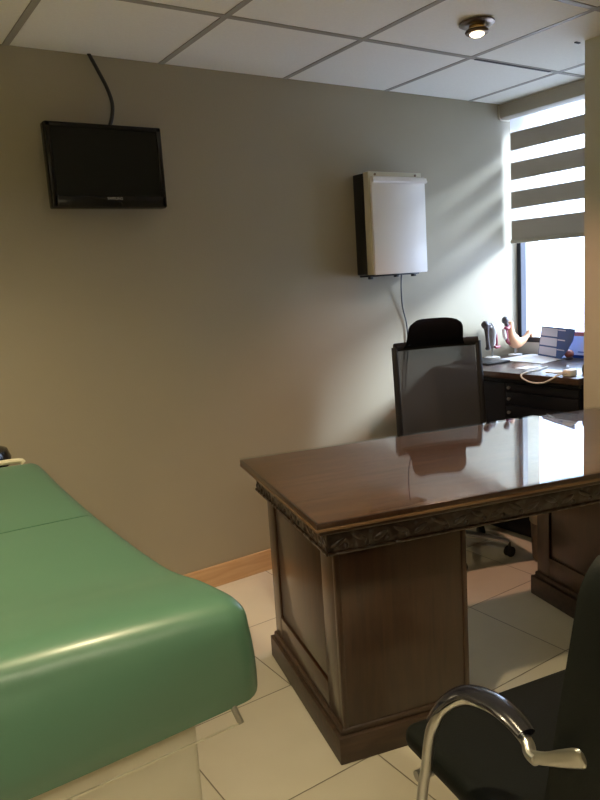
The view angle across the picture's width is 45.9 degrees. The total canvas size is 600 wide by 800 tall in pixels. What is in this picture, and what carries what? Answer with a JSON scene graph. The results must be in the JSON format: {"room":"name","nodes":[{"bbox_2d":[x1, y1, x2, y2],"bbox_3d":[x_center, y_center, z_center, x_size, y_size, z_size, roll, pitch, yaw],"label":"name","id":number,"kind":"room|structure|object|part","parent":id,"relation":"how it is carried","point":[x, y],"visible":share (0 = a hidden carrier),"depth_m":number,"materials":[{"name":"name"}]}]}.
{"room":"examination room","nodes":[
{"label":"examination room","id":0,"kind":"room"},
{"bbox_2d":[0,44,538,574],"bbox_3d":[-0.830,-0.260,2.971,5.520,2.410,0.120,-10,11,-33],"label":"wall","id":1,"kind":"structure","parent":0,"point":[146,354],"depth_m":3.19,"materials":[{"name":"paint"}]},
{"bbox_2d":[40,120,166,208],"bbox_3d":[-0.771,-0.907,2.778,0.458,0.312,0.130,-10,11,-33],"label":"television","id":2,"kind":"object","parent":1,"relation":"attached to","point":[88,165],"visible":1,"depth_m":2.72,"materials":[{"name":"black plastic"}]},
{"bbox_2d":[183,548,271,586],"bbox_3d":[-1.054,0.941,2.887,4.510,0.103,0.016,-10,11,-33],"label":"baseboard","id":3,"kind":"structure","parent":1,"relation":"attached to","point":[217,575],"depth_m":3.37,"materials":[{"name":"brown wood"}]},
{"bbox_2d":[0,0,599,103],"bbox_3d":[0.348,-1.121,0.931,5.309,0.014,4.376,-10,11,-33],"label":"ceiling","id":4,"kind":"structure","parent":1,"relation":"attached to","point":[104,28],"depth_m":2.73,"materials":[{"name":"white tile"}]},
{"bbox_2d":[353,171,426,279],"bbox_3d":[0.468,-0.886,3.609,0.374,0.519,0.146,-10,11,-33],"label":"box","id":5,"kind":"object","parent":1,"relation":"attached to","point":[390,214],"visible":1,"depth_m":3.54,"materials":[{"name":"white plastic"}]},
{"bbox_3d":[0.503,-0.869,3.572,0.355,0.454,0.014,-10,11,-33],"label":"viewing panel","id":6,"kind":"part","parent":5,"relation":"part of","materials":[{"name":"white plastic"}]},
{"bbox_3d":[0.495,-1.099,3.529,0.354,0.033,0.028,-10,11,-33],"label":"film clip rail","id":7,"kind":"part","parent":5,"relation":"part of","materials":[{"name":"white plastic"}]},
{"bbox_2d":[400,275,407,334],"bbox_3d":[0.575,-0.136,3.838,0.023,1.099,0.078,1,10,24],"label":"hanging cord","id":8,"kind":"object","parent":5,"relation":"hanging from","point":[401,275],"visible":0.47,"depth_m":3.78,"materials":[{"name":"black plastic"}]},
{"bbox_2d":[195,525,573,799],"bbox_3d":[0.502,1.197,1.325,5.520,0.080,4.577,-10,11,-33],"label":"floor","id":9,"kind":"structure","parent":0,"point":[516,638],"depth_m":2.40,"materials":[{"name":"tile"}]},
{"bbox_2d":[0,446,10,467],"bbox_3d":[-1.125,0.602,2.543,0.273,0.878,0.273,-10,11,-33],"label":"stool","id":10,"kind":"object","parent":9,"relation":"on","point":[5,454],"visible":0.23,"depth_m":2.47,"materials":[{"name":"black"}]},
{"bbox_2d":[0,458,257,799],"bbox_3d":[-0.742,0.731,1.728,0.713,0.862,1.480,-10,11,-33],"label":"examination table","id":11,"kind":"object","parent":9,"relation":"on","point":[112,657],"visible":1,"depth_m":1.19,"materials":[{"name":"green leather"}]},
{"bbox_2d":[0,463,95,533],"bbox_3d":[-1.005,0.353,2.020,0.704,0.150,0.627,-10,11,-33],"label":"cushion","id":12,"kind":"object","parent":11,"relation":"on","point":[29,497],"depth_m":2.04,"materials":[{"name":"green leather"}]},
{"bbox_3d":[-0.403,0.744,1.177,0.512,0.255,0.017,-10,11,-33],"label":"drawer","id":13,"kind":"part","parent":11,"relation":"part of","materials":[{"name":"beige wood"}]},
{"bbox_3d":[-0.119,0.549,1.263,0.042,0.057,0.013,4,12,38],"label":"support rod","id":14,"kind":"part","parent":11,"relation":"part of","materials":[{"name":"silver metal"}]},
{"bbox_2d":[240,408,599,764],"bbox_3d":[0.687,0.552,2.518,1.600,0.770,0.790,-7,10,-19],"label":"executive desk","id":15,"kind":"object","parent":9,"relation":"on","point":[368,538],"visible":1,"depth_m":2.12,"materials":[{"name":"brown wood"}]},
{"bbox_3d":[0.003,0.612,2.321,0.009,0.401,0.436,-7,10,-19],"label":"panel","id":16,"kind":"part","parent":15,"relation":"part of","materials":[{"name":"brown wood"}]},
{"bbox_3d":[0.007,0.636,2.310,0.013,0.560,0.640,-7,10,-19],"label":"frame","id":17,"kind":"part","parent":15,"relation":"part of","materials":[{"name":"brown wood"}]},
{"bbox_3d":[0.305,0.656,2.078,0.424,0.560,0.017,-7,10,-19],"label":"panel","id":18,"kind":"part","parent":15,"relation":"part of","materials":[{"name":"brown wood"}]},
{"bbox_3d":[0.664,0.199,2.459,1.600,0.009,0.790,-7,10,-19],"label":"edge moulding","id":19,"kind":"part","parent":15,"relation":"part of","materials":[{"name":"brown wood"}]},
{"bbox_3d":[0.665,0.210,2.461,1.576,0.016,0.766,-7,10,-19],"label":"under moulding","id":20,"kind":"part","parent":15,"relation":"part of","materials":[{"name":"brown wood"}]},
{"bbox_3d":[1.110,0.502,2.683,0.013,0.560,0.640,-7,10,-19],"label":"frame","id":21,"kind":"part","parent":15,"relation":"part of","materials":[{"name":"brown wood"}]},
{"bbox_3d":[1.106,0.477,2.694,0.009,0.401,0.436,-7,10,-19],"label":"panel","id":22,"kind":"part","parent":15,"relation":"part of","materials":[{"name":"brown wood"}]},
{"bbox_2d":[391,317,515,569],"bbox_3d":[0.729,0.190,3.449,0.535,1.165,0.576,-6,10,-13],"label":"office chair","id":23,"kind":"object","parent":9,"relation":"on","point":[436,373],"visible":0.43,"depth_m":3.57,"materials":[{"name":"black fabric"}]},
{"bbox_3d":[0.700,-0.043,3.567,0.490,0.522,0.101,-6,10,-13],"label":"frame","id":24,"kind":"part","parent":23,"relation":"part of","materials":[{"name":"black plastic"}]},
{"bbox_3d":[0.915,0.671,3.489,0.230,0.050,0.042,0,10,23],"label":"leg","id":25,"kind":"part","parent":23,"relation":"part of","materials":[{"name":"silver metal"}]},
{"bbox_2d":[406,555,599,799],"bbox_3d":[0.544,0.646,1.328,0.638,1.002,0.554,-8,10,-23],"label":"chair","id":26,"kind":"object","parent":9,"relation":"on","point":[539,739],"visible":1,"depth_m":1.25,"materials":[{"name":"black leather"}]},
{"bbox_3d":[0.526,0.704,1.388,0.490,0.057,0.445,-8,10,-23],"label":"seat","id":27,"kind":"part","parent":26,"relation":"part of","materials":[{"name":"black leather"}]},
{"bbox_3d":[0.612,0.447,1.107,0.502,0.545,0.149,-8,10,-23],"label":"backrest","id":28,"kind":"part","parent":26,"relation":"part of","materials":[{"name":"black leather"}]},
{"bbox_2d":[476,353,583,537],"bbox_3d":[1.325,0.234,3.855,0.705,0.870,0.917,-10,11,-33],"label":"desk","id":29,"kind":"object","parent":9,"relation":"on","point":[508,396],"visible":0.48,"depth_m":3.54,"materials":[{"name":"brown wood"}]},
{"bbox_3d":[1.004,0.277,3.757,0.018,0.769,0.235,-10,11,-33],"label":"door","id":30,"kind":"part","parent":29,"relation":"part of","materials":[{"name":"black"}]},
{"bbox_3d":[1.207,0.593,3.531,0.018,0.197,0.420,-10,11,-33],"label":"drawer","id":31,"kind":"part","parent":29,"relation":"part of","materials":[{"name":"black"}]},
{"bbox_2d":[476,353,583,385],"bbox_3d":[1.299,-0.178,3.786,0.705,0.032,0.917,-10,11,-33],"label":"countertop","id":32,"kind":"structure","parent":29,"relation":"on","point":[507,370],"depth_m":3.59,"materials":[{"name":"brown wood"}]},
{"bbox_2d":[481,321,500,358],"bbox_3d":[1.102,-0.349,4.100,0.125,0.224,0.090,-10,11,-33],"label":"model","id":33,"kind":"object","parent":32,"relation":"on","point":[490,330],"visible":0.99,"depth_m":4.09},
{"bbox_2d":[482,358,509,364],"bbox_3d":[1.028,-0.219,4.000,0.175,0.012,0.260,-9,11,-29],"label":"closed laptop","id":34,"kind":"object","parent":32,"relation":"on","point":[485,361],"visible":0.49,"depth_m":3.92,"materials":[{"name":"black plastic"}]},
{"bbox_2d":[502,317,532,355],"bbox_3d":[1.299,-0.388,4.216,0.267,0.236,0.080,-10,11,-33],"label":"model","id":35,"kind":"object","parent":32,"relation":"on","point":[511,338],"visible":1,"depth_m":4.17},
{"bbox_2d":[515,366,535,368],"bbox_3d":[1.175,-0.168,3.669,0.100,0.002,0.070,-10,11,-33],"label":"note card","id":36,"kind":"object","parent":32,"relation":"on","point":[524,367],"visible":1,"depth_m":3.66,"materials":[{"name":"white paper"}]},
{"bbox_2d":[503,354,560,363],"bbox_3d":[1.331,-0.235,4.003,0.310,0.002,0.320,-10,11,-33],"label":"paper sheet","id":37,"kind":"object","parent":32,"relation":"on","point":[530,358],"visible":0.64,"depth_m":3.98,"materials":[{"name":"white paper"}]},
{"bbox_2d":[538,326,575,358],"bbox_3d":[1.450,-0.321,3.953,0.065,0.172,0.360,-5,10,-10],"label":"desk calendar","id":38,"kind":"object","parent":37,"relation":"on","point":[554,342],"visible":0.98,"depth_m":3.95,"materials":[{"name":"blue paper"}]},
{"bbox_2d":[520,366,561,383],"bbox_3d":[1.236,-0.123,3.449,0.263,0.056,0.277,-10,11,-33],"label":"cable","id":39,"kind":"object","parent":32,"relation":"on","point":[558,373],"visible":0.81,"depth_m":3.39,"materials":[{"name":"white plastic"}]},
{"bbox_2d":[564,350,573,359],"bbox_3d":[1.476,-0.249,3.880,0.052,0.054,0.052,-10,11,-33],"label":"paperweight","id":40,"kind":"object","parent":32,"relation":"on","point":[569,354],"visible":0.97,"depth_m":3.86,"materials":[{"name":"red"}]},
{"bbox_2d":[562,369,576,376],"bbox_3d":[1.252,-0.126,3.301,0.072,0.031,0.044,-10,11,-33],"label":"power adapter","id":41,"kind":"object","parent":32,"relation":"on","point":[567,372],"visible":1,"depth_m":3.29,"materials":[{"name":"white plastic"}]},
{"bbox_2d":[570,332,583,358],"bbox_3d":[1.590,-0.295,3.839,0.036,0.142,0.295,-10,11,-33],"label":"calendar","id":42,"kind":"object","parent":32,"relation":"on","point":[577,346],"visible":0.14,"depth_m":3.92,"materials":[{"name":"blue paper"}]},
{"bbox_3d":[1.174,0.078,3.444,0.018,0.066,0.420,-10,11,-33],"label":"drawer","id":43,"kind":"part","parent":29,"relation":"part of","materials":[{"name":"black wood"}]},
{"bbox_3d":[1.166,-0.046,3.423,0.018,0.042,0.420,-10,11,-33],"label":"drawer","id":44,"kind":"part","parent":29,"relation":"part of","materials":[{"name":"black wood"}]},
{"bbox_3d":[1.170,0.010,3.432,0.018,0.066,0.420,-10,11,-33],"label":"drawer","id":45,"kind":"part","parent":29,"relation":"part of","materials":[{"name":"black wood"}]},
{"bbox_2d":[529,515,537,560],"bbox_3d":[1.181,0.644,3.373,0.164,0.239,0.164,-10,11,-33],"label":"waste bin","id":46,"kind":"object","parent":9,"relation":"on","point":[533,519],"visible":0.18,"depth_m":3.35,"materials":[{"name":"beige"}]},
{"bbox_2d":[584,35,599,409],"bbox_3d":[2.627,-0.310,1.947,0.890,2.410,3.545,-10,11,-33],"label":"wall","id":47,"kind":"structure","parent":0,"point":[592,46],"depth_m":3.08,"materials":[{"name":"paint"}]},
{"bbox_2d":[518,100,583,353],"bbox_3d":[1.665,-0.591,3.979,0.200,2.410,0.932,-10,11,-33],"label":"wall","id":48,"kind":"structure","parent":47,"relation":"in","point":[528,347],"depth_m":4.28,"materials":[{"name":"white paint"}]},
{"bbox_2d":[498,79,584,243],"bbox_3d":[1.456,-1.263,3.753,0.102,0.784,0.926,-10,11,-33],"label":"roller blind","id":49,"kind":"object","parent":48,"relation":"attached to","point":[571,225],"visible":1,"depth_m":3.90,"materials":[{"name":"beige fabric"}]},
{"bbox_2d":[515,100,581,342],"bbox_3d":[1.577,-0.979,3.871,0.050,1.350,0.932,-10,11,-33],"label":"window frame","id":50,"kind":"structure","parent":48,"relation":"attached to","point":[519,122],"depth_m":4.26,"materials":[{"name":"grey metal"}]},
{"bbox_3d":[0.349,-1.171,0.925,5.520,0.088,4.577,-10,11,-33],"label":"ceiling","id":51,"kind":"structure","parent":0,"visible":0},
{"bbox_2d":[87,53,114,124],"bbox_3d":[-0.779,-1.196,2.792,0.088,0.325,0.023,-9,11,-27],"label":"cable","id":52,"kind":"object","parent":51,"relation":"hanging from","point":[93,62],"visible":0.73,"depth_m":2.79,"materials":[{"name":"black plastic"}]},
{"bbox_2d":[2,0,599,101],"bbox_3d":[0.311,-1.113,0.907,5.220,0.016,4.377,-10,11,-33],"label":"trim","id":53,"kind":"structure","parent":51,"relation":"attached to","point":[32,5],"depth_m":2.68,"materials":[{"name":"beige metal"}]},
{"bbox_2d":[459,16,494,37],"bbox_3d":[0.668,-1.400,2.674,0.134,0.054,0.134,-10,11,-33],"label":"ceiling spotlight","id":54,"kind":"object","parent":51,"relation":"attached to","point":[475,27],"visible":1,"depth_m":2.65,"materials":[{"name":"brown metal"}]},
{"bbox_2d":[474,41,580,71],"bbox_3d":[1.085,-1.531,3.138,0.520,0.004,0.348,-10,11,-33],"label":"trim","id":55,"kind":"structure","parent":51,"relation":"attached to","point":[576,42],"depth_m":3.25,"materials":[{"name":"grey metal"}]}
]}

